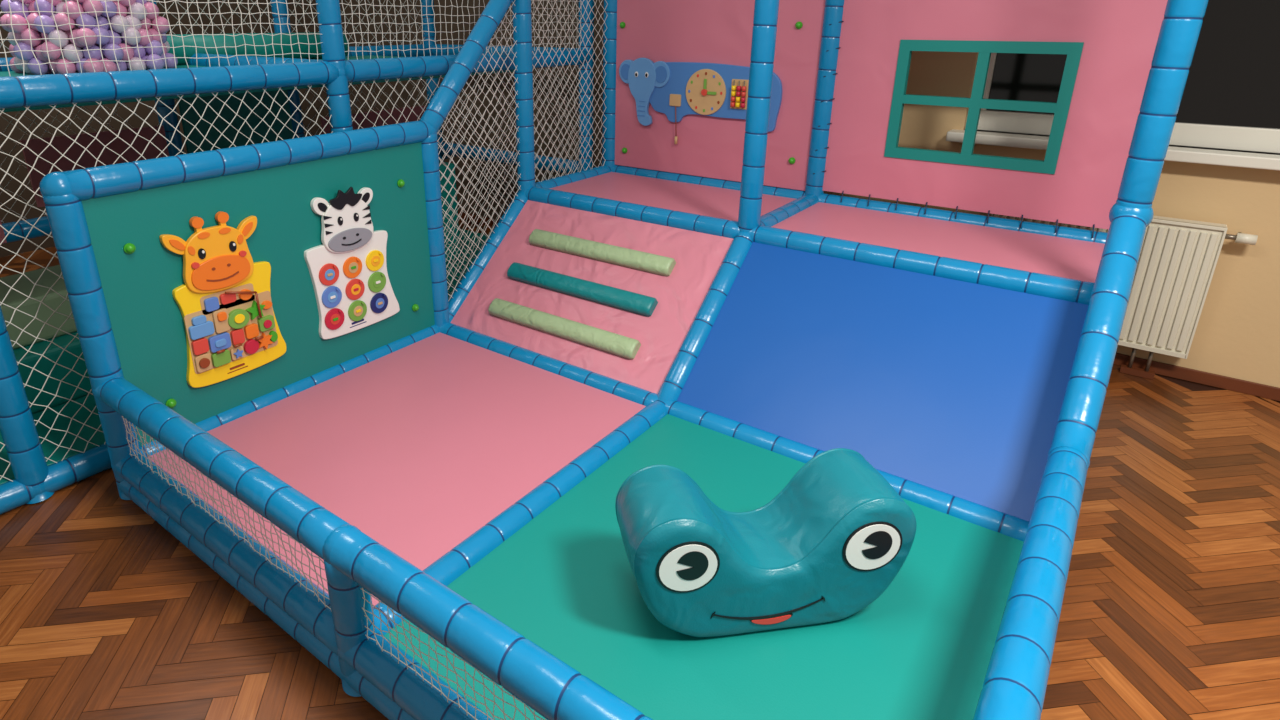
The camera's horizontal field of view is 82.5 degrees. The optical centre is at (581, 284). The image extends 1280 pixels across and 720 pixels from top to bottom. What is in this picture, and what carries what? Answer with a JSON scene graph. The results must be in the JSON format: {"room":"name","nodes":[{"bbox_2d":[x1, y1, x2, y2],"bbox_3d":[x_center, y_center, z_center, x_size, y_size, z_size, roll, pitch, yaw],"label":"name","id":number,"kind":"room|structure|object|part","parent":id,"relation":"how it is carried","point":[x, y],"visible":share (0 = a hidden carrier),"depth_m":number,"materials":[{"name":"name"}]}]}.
{"room":"indoor playground","nodes":[
{"label":"indoor playground","id":0,"kind":"room"},
{"bbox_2d":[0,0,324,256],"bbox_3d":[-4.169,-1.423,4.007,0.200,2.870,5.975,15,25,35],"label":"wall","id":1,"kind":"structure","parent":0,"point":[143,111],"depth_m":5.13,"materials":[{"name":"beige paint"}]},
{"bbox_2d":[0,218,1279,719],"bbox_3d":[-0.737,0.858,1.934,8.947,0.002,6.194,15,25,35],"label":"floor","id":2,"kind":"structure","parent":0,"point":[1170,610],"depth_m":1.95,"materials":[{"name":"brown wood"}]},
{"bbox_2d":[118,480,343,678],"bbox_3d":[-0.993,0.766,2.040,1.200,0.088,0.088,15,25,35],"label":"pipe","id":3,"kind":"object","parent":2,"relation":"on","point":[282,619],"visible":0.45,"depth_m":1.92,"materials":[{"name":"blue plastic"}]},
{"bbox_2d":[42,194,140,499],"bbox_3d":[-1.470,0.206,2.224,0.088,1.016,0.088,15,25,35],"label":"pipe","id":4,"kind":"object","parent":3,"relation":"attached to","point":[65,213],"visible":0.77,"depth_m":2.14,"materials":[{"name":"blue plastic"}]},
{"bbox_2d":[39,172,71,195],"bbox_3d":[-1.470,-0.271,2.050,0.092,0.092,0.092,15,25,35],"label":"joint","id":5,"kind":"object","parent":4,"relation":"on","point":[54,183],"visible":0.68,"depth_m":2.01,"materials":[{"name":"blue plastic"}]},
{"bbox_2d":[95,377,350,559],"bbox_3d":[-0.993,0.445,1.923,1.200,0.088,0.088,15,25,35],"label":"pipe","id":6,"kind":"object","parent":4,"relation":"attached to","point":[303,519],"visible":0.99,"depth_m":1.81,"materials":[{"name":"blue plastic"}]},
{"bbox_2d":[122,416,330,608],"bbox_3d":[-0.993,0.572,1.969,1.120,0.212,0.010,15,25,35],"label":"safety net","id":7,"kind":"object","parent":6,"relation":"attached to","point":[165,456],"visible":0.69,"depth_m":1.94,"materials":[{"name":"white fabric"}]},
{"bbox_2d":[114,453,337,655],"bbox_3d":[-0.993,0.700,2.016,1.200,0.088,0.088,15,25,35],"label":"pipe","id":8,"kind":"object","parent":3,"relation":"on","point":[302,606],"visible":0.82,"depth_m":1.92,"materials":[{"name":"blue plastic"}]},
{"bbox_2d":[324,560,374,696],"bbox_3d":[-0.516,0.751,1.647,0.088,0.387,0.088,15,25,35],"label":"pipe","id":9,"kind":"object","parent":3,"relation":"on","point":[345,595],"visible":0.44,"depth_m":1.60,"materials":[{"name":"blue plastic"}]},
{"bbox_2d":[322,524,360,563],"bbox_3d":[-0.516,0.569,1.581,0.092,0.092,0.092,15,25,35],"label":"joint","id":10,"kind":"object","parent":9,"relation":"on","point":[337,532],"visible":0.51,"depth_m":1.55,"materials":[{"name":"blue plastic"}]},
{"bbox_2d":[330,529,652,719],"bbox_3d":[-0.034,0.695,1.234,1.216,0.088,0.088,15,25,35],"label":"pipe","id":11,"kind":"object","parent":9,"relation":"attached to","point":[543,682],"visible":1,"depth_m":1.31,"materials":[{"name":"blue plastic"}]},
{"bbox_2d":[360,588,545,719],"bbox_3d":[-0.033,0.823,1.280,1.136,0.212,0.010,15,25,35],"label":"safety net","id":12,"kind":"object","parent":11,"relation":"attached to","point":[362,589],"visible":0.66,"depth_m":1.47,"materials":[{"name":"beige fabric"}]},
{"bbox_2d":[0,0,595,514],"bbox_3d":[-1.874,-0.721,2.883,1.410,2.321,4.700,15,25,35],"label":"netting","id":13,"kind":"object","parent":2,"relation":"on","point":[231,90],"visible":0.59,"depth_m":2.87,"materials":[{"name":"fabric"}]},
{"bbox_2d":[0,0,177,74],"bbox_3d":[-2.065,-1.117,3.039,0.615,0.452,0.599,13,24,32],"label":"balls","id":14,"kind":"object","parent":13,"relation":"on","point":[20,31],"visible":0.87,"depth_m":2.87},
{"bbox_2d":[344,671,414,719],"bbox_3d":[-0.034,1.016,1.351,1.216,0.088,0.088,15,25,35],"label":"pipe","id":15,"kind":"object","parent":2,"relation":"on","point":[370,693],"visible":0.36,"depth_m":1.60,"materials":[{"name":"blue plastic"}]},
{"bbox_2d":[344,630,493,719],"bbox_3d":[-0.034,0.951,1.327,1.216,0.088,0.088,15,25,35],"label":"pipe","id":16,"kind":"object","parent":15,"relation":"on","point":[401,685],"visible":0.84,"depth_m":1.54,"materials":[{"name":"blue plastic"}]},
{"bbox_2d":[384,414,1022,719],"bbox_3d":[0.376,0.784,1.837,1.156,0.060,1.289,15,25,35],"label":"floor mat","id":17,"kind":"object","parent":15,"relation":"on","point":[565,581],"visible":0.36,"depth_m":1.71,"materials":[{"name":"leather"}]},
{"bbox_2d":[615,448,915,636],"bbox_3d":[0.423,0.612,1.730,0.664,0.341,0.248,-3,20,-8],"label":"frog rocker","id":18,"kind":"object","parent":17,"relation":"on","point":[838,534],"visible":1,"depth_m":1.64,"materials":[{"name":"teal leather"}]},
{"bbox_2d":[421,134,448,326],"bbox_3d":[-0.651,-0.165,3.230,0.088,1.026,0.088,15,25,35],"label":"pipe","id":19,"kind":"object","parent":2,"relation":"on","point":[430,156],"visible":0.73,"depth_m":3.17,"materials":[{"name":"blue plastic"}]},
{"bbox_2d":[62,120,430,200],"bbox_3d":[-1.061,-0.459,2.552,0.088,0.098,1.350,15,25,35],"label":"pipe","id":20,"kind":"object","parent":19,"relation":"attached to","point":[114,179],"visible":0.99,"depth_m":2.39,"materials":[{"name":"blue plastic"}]},
{"bbox_2d":[429,124,436,134],"bbox_3d":[-0.651,-0.647,3.054,0.092,0.092,0.092,15,25,35],"label":"joint","id":21,"kind":"object","parent":19,"relation":"on","point":[433,130],"visible":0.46,"depth_m":3.03,"materials":[{"name":"blue plastic"}]},
{"bbox_2d":[420,0,512,132],"bbox_3d":[-0.463,-1.042,3.173,0.088,0.721,0.684,15,25,35],"label":"pipe","id":22,"kind":"object","parent":19,"relation":"on","point":[436,112],"visible":1,"depth_m":3.11,"materials":[{"name":"blue plastic"}]},
{"bbox_2d":[437,1,520,300],"bbox_3d":[-0.463,-0.595,3.336,0.011,1.358,0.553,15,25,35],"label":"safety net","id":23,"kind":"object","parent":22,"relation":"attached to","point":[512,1],"visible":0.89,"depth_m":3.34,"materials":[{"name":"white fabric"}]},
{"bbox_2d":[440,322,657,405],"bbox_3d":[-0.174,0.334,3.023,1.200,0.088,0.088,15,25,35],"label":"pipe","id":24,"kind":"object","parent":19,"relation":"attached to","point":[641,396],"visible":0.65,"depth_m":2.94,"materials":[{"name":"blue plastic"}]},
{"bbox_2d":[373,399,667,635],"bbox_3d":[-0.107,0.641,2.177,0.088,0.088,1.349,15,25,35],"label":"pipe","id":25,"kind":"object","parent":24,"relation":"attached to","point":[475,547],"visible":0.62,"depth_m":2.09,"materials":[{"name":"blue plastic"}]},
{"bbox_2d":[512,0,534,191],"bbox_3d":[-0.275,-0.892,3.490,0.088,2.215,0.088,15,25,35],"label":"pipe","id":26,"kind":"object","parent":2,"relation":"on","point":[522,22],"visible":0.55,"depth_m":3.45,"materials":[{"name":"blue plastic"}]},
{"bbox_2d":[448,191,527,322],"bbox_3d":[-0.463,-0.122,3.508,0.087,0.592,0.677,15,25,35],"label":"pipe","id":27,"kind":"object","parent":26,"relation":"attached to","point":[499,232],"visible":0.66,"depth_m":3.47,"materials":[{"name":"blue plastic"}]},
{"bbox_2d":[451,200,732,393],"bbox_3d":[0.019,0.009,3.175,1.140,0.515,0.597,15,25,35],"label":"ramp","id":28,"kind":"object","parent":27,"relation":"attached to","point":[618,298],"visible":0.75,"depth_m":3.09,"materials":[{"name":"pink leather"}]},
{"bbox_2d":[535,165,610,188],"bbox_3d":[-0.056,-0.551,3.919,0.088,0.088,0.721,15,25,35],"label":"pipe","id":29,"kind":"object","parent":26,"relation":"attached to","point":[577,176],"visible":0.52,"depth_m":3.88,"materials":[{"name":"blue plastic"}]},
{"bbox_2d":[524,186,739,238],"bbox_3d":[0.202,-0.329,3.307,1.200,0.088,0.088,15,25,35],"label":"pipe","id":30,"kind":"object","parent":26,"relation":"attached to","point":[649,214],"visible":0.88,"depth_m":3.23,"materials":[{"name":"blue plastic"}]},
{"bbox_2d":[550,172,795,220],"bbox_3d":[0.421,-0.413,3.582,1.140,0.050,0.661,15,25,35],"label":"mat","id":31,"kind":"object","parent":30,"relation":"on","point":[723,203],"visible":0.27,"depth_m":3.59,"materials":[{"name":"leather"}]},
{"bbox_3d":[-0.056,-1.984,3.398,0.088,0.088,0.721,15,25,35],"label":"pipe","id":32,"kind":"object","parent":26,"relation":"attached to","visible":0},
{"bbox_2d":[531,0,607,181],"bbox_3d":[-0.056,-1.263,3.660,0.012,1.436,0.653,15,25,35],"label":"safety net","id":33,"kind":"object","parent":32,"relation":"attached to","point":[532,0],"visible":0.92,"depth_m":3.74,"materials":[{"name":"white fabric"}]},
{"bbox_2d":[602,0,616,166],"bbox_3d":[0.163,-1.088,4.028,0.088,2.215,0.088,15,25,35],"label":"pipe","id":34,"kind":"object","parent":2,"relation":"on","point":[610,33],"visible":0.42,"depth_m":3.98,"materials":[{"name":"blue plastic"}]},
{"bbox_2d":[611,165,804,198],"bbox_3d":[0.640,-0.525,3.845,1.200,0.088,0.088,15,25,35],"label":"pipe","id":35,"kind":"object","parent":34,"relation":"attached to","point":[769,190],"visible":0.41,"depth_m":3.81,"materials":[{"name":"blue plastic"}]},
{"bbox_2d":[615,0,824,190],"bbox_3d":[0.634,-1.241,3.577,1.130,1.439,0.048,15,25,35],"label":"panel","id":36,"kind":"object","parent":35,"relation":"on","point":[703,31],"visible":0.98,"depth_m":3.64,"materials":[{"name":"plastic"}]},
{"bbox_2d":[619,58,781,143],"bbox_3d":[0.570,-0.922,3.712,0.923,0.430,0.043,15,25,35],"label":"board","id":37,"kind":"object","parent":36,"relation":"attached to","point":[677,90],"visible":0.94,"depth_m":3.70,"materials":[{"name":"blue paint"}]},
{"bbox_2d":[686,69,725,114],"bbox_3d":[0.620,-0.963,3.649,0.224,0.224,0.021,15,25,35],"label":"clock","id":38,"kind":"object","parent":37,"relation":"on","point":[705,88],"depth_m":3.65,"materials":[{"name":"brown wood"}]},
{"bbox_2d":[738,0,778,232],"bbox_3d":[0.679,-0.643,2.805,0.088,2.215,0.088,15,25,35],"label":"pipe","id":39,"kind":"object","parent":2,"relation":"on","point":[765,19],"visible":0.53,"depth_m":2.77,"materials":[{"name":"blue plastic"}]},
{"bbox_2d":[657,231,752,401],"bbox_3d":[0.491,0.127,2.823,0.087,0.592,0.677,15,25,35],"label":"pipe","id":40,"kind":"object","parent":39,"relation":"attached to","point":[684,361],"visible":0.84,"depth_m":2.78,"materials":[{"name":"blue plastic"}]},
{"bbox_2d":[677,242,1087,520],"bbox_3d":[0.982,0.260,2.482,1.166,0.515,0.597,15,25,35],"label":"slide","id":41,"kind":"object","parent":40,"relation":"attached to","point":[956,388],"visible":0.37,"depth_m":2.40,"materials":[{"name":"plastic"}]},
{"bbox_2d":[760,194,818,226],"bbox_3d":[0.898,-0.302,3.234,0.088,0.088,0.721,15,25,35],"label":"pipe","id":42,"kind":"object","parent":39,"relation":"attached to","point":[772,218],"visible":0.48,"depth_m":3.20,"materials":[{"name":"blue plastic"}]},
{"bbox_2d":[749,226,1093,304],"bbox_3d":[1.162,-0.078,2.618,1.216,0.088,0.088,15,25,35],"label":"pipe","id":43,"kind":"object","parent":39,"relation":"attached to","point":[1067,289],"visible":0.78,"depth_m":2.53,"materials":[{"name":"blue plastic"}]},
{"bbox_2d":[772,202,1104,282],"bbox_3d":[1.381,-0.162,2.893,1.156,0.050,0.661,15,25,35],"label":"mat","id":44,"kind":"object","parent":43,"relation":"on","point":[1075,259],"visible":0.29,"depth_m":2.84,"materials":[{"name":"leather"}]},
{"bbox_2d":[805,0,843,196],"bbox_3d":[1.117,-0.839,3.344,0.088,2.215,0.088,15,25,35],"label":"pipe","id":45,"kind":"object","parent":2,"relation":"on","point":[833,10],"visible":0.55,"depth_m":3.30,"materials":[{"name":"blue plastic"}]},
{"bbox_2d":[818,193,1107,243],"bbox_3d":[1.600,-0.274,3.156,1.216,0.088,0.088,15,25,35],"label":"pipe","id":46,"kind":"object","parent":45,"relation":"attached to","point":[995,222],"visible":0.5,"depth_m":3.08,"materials":[{"name":"blue plastic"}]},
{"bbox_2d":[823,0,1167,228],"bbox_3d":[1.602,-0.999,2.891,1.151,1.424,0.024,15,25,35],"label":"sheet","id":47,"kind":"object","parent":46,"relation":"attached to","point":[1119,37],"visible":0.92,"depth_m":2.91,"materials":[{"name":"pink plastic"}]},
{"bbox_2d":[813,21,1094,237],"bbox_3d":[1.554,-0.934,2.934,1.125,1.343,0.066,15,25,35],"label":"window panel","id":48,"kind":"object","parent":47,"relation":"attached to","point":[1073,50],"visible":1,"depth_m":2.95,"materials":[{"name":"teal plastic"}]},
{"bbox_2d":[1116,0,1208,208],"bbox_3d":[1.645,-0.391,2.112,0.088,2.215,0.088,15,25,35],"label":"pipe","id":49,"kind":"object","parent":2,"relation":"on","point":[1182,22],"visible":0.34,"depth_m":2.04,"materials":[{"name":"blue plastic"}]},
{"bbox_3d":[-1.061,0.458,2.886,0.088,0.088,1.349,15,25,35],"label":"pipe","id":50,"kind":"object","parent":2,"relation":"on","visible":0},
{"bbox_2d":[140,325,439,456],"bbox_3d":[-1.061,0.392,2.862,0.088,0.088,1.349,15,25,35],"label":"pipe","id":51,"kind":"object","parent":50,"relation":"on","point":[213,422],"visible":0.42,"depth_m":2.80,"materials":[{"name":"blue plastic"}]},
{"bbox_2d":[82,142,434,445],"bbox_3d":[-1.055,-0.032,2.703,0.054,0.836,1.279,15,25,35],"label":"panel","id":52,"kind":"object","parent":51,"relation":"on","point":[139,276],"visible":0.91,"depth_m":2.58,"materials":[{"name":"plastic"}]},
{"bbox_2d":[159,211,285,387],"bbox_3d":[-1.199,0.044,2.480,0.046,0.585,0.359,15,25,35],"label":"board","id":53,"kind":"object","parent":52,"relation":"attached to","point":[224,302],"visible":1,"depth_m":2.46,"materials":[{"name":"yellow paint"}]},
{"bbox_2d":[304,187,399,338],"bbox_3d":[-0.894,-0.094,2.862,0.038,0.585,0.399,15,25,35],"label":"board","id":54,"kind":"object","parent":52,"relation":"attached to","point":[353,290],"visible":1,"depth_m":2.84,"materials":[{"name":"white paint"}]},
{"bbox_2d":[148,332,645,605],"bbox_3d":[-0.584,0.534,2.526,1.140,0.060,1.289,15,25,35],"label":"floor mat","id":55,"kind":"object","parent":50,"relation":"on","point":[419,446],"visible":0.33,"depth_m":2.46,"materials":[{"name":"leather"}]},
{"bbox_3d":[1.268,0.637,1.961,0.088,0.387,0.088,15,25,35],"label":"pipe","id":56,"kind":"object","parent":2,"relation":"on","visible":0},
{"bbox_2d":[665,400,1028,541],"bbox_3d":[0.785,0.584,2.334,1.216,0.088,0.088,15,25,35],"label":"pipe","id":57,"kind":"object","parent":56,"relation":"attached to","point":[997,521],"visible":0.51,"depth_m":2.19,"materials":[{"name":"blue plastic"}]},
{"bbox_2d":[1048,446,1089,467],"bbox_3d":[1.268,0.455,1.895,0.092,0.092,0.092,15,25,35],"label":"joint","id":58,"kind":"object","parent":56,"relation":"on","point":[1051,448],"visible":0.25,"depth_m":1.86,"materials":[{"name":"blue plastic"}]},
{"bbox_2d":[1051,214,1146,457],"bbox_3d":[1.457,0.124,2.037,0.087,0.592,0.677,15,25,35],"label":"pipe","id":59,"kind":"object","parent":56,"relation":"on","point":[1084,397],"visible":0.98,"depth_m":2.00,"materials":[{"name":"blue plastic"}]},
{"bbox_2d":[1109,203,1153,225],"bbox_3d":[1.645,-0.207,2.179,0.107,0.107,0.106,15,25,35],"label":"joint","id":60,"kind":"object","parent":59,"relation":"on","point":[1147,214],"visible":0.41,"depth_m":2.14,"materials":[{"name":"blue plastic"}]},
{"bbox_3d":[0.450,1.003,0.953,0.088,0.387,0.088,15,25,35],"label":"pipe","id":61,"kind":"object","parent":2,"relation":"on","visible":0},
{"bbox_2d":[973,446,1088,719],"bbox_3d":[0.859,0.638,1.391,0.088,0.088,1.349,15,25,35],"label":"pipe","id":62,"kind":"object","parent":61,"relation":"attached to","point":[1015,682],"visible":1,"depth_m":1.39,"materials":[{"name":"blue plastic"}]},
{"bbox_2d":[311,0,1279,387],"bbox_3d":[1.202,-1.349,3.803,8.600,2.870,0.200,15,25,35],"label":"wall","id":63,"kind":"structure","parent":0,"point":[1237,334],"depth_m":3.42,"materials":[{"name":"beige paint"}]},
{"bbox_2d":[458,211,1279,400],"bbox_3d":[1.137,0.003,4.204,8.600,0.055,0.013,15,25,35],"label":"baseboard","id":64,"kind":"structure","parent":63,"relation":"attached to","point":[1201,377],"depth_m":3.12,"materials":[{"name":"brown wood"}]},
{"bbox_2d":[946,129,1279,170],"bbox_3d":[2.779,-0.446,2.716,2.580,0.045,0.200,15,25,35],"label":"window sill","id":65,"kind":"structure","parent":63,"relation":"attached to","point":[1244,159],"depth_m":2.89,"materials":[{"name":"white plastic"}]},
{"bbox_2d":[991,214,1257,379],"bbox_3d":[2.275,0.019,3.213,0.914,0.698,0.119,15,25,35],"label":"panel radiator","id":66,"kind":"object","parent":63,"relation":"attached to","point":[1178,258],"visible":0.32,"depth_m":3.01,"materials":[{"name":"metal"}]},
{"bbox_2d":[977,0,1279,153],"bbox_3d":[2.821,-1.163,2.515,2.480,1.440,0.060,15,25,35],"label":"window","id":67,"kind":"structure","parent":63,"relation":"in","point":[1254,139],"depth_m":2.88,"materials":[{"name":"black glass"}]},
{"bbox_3d":[2.821,-1.172,2.512,2.340,1.280,0.010,15,25,35],"label":"window pane at night","id":68,"kind":"part","parent":67,"relation":"part of","materials":[{"name":"black glass"}]}
]}

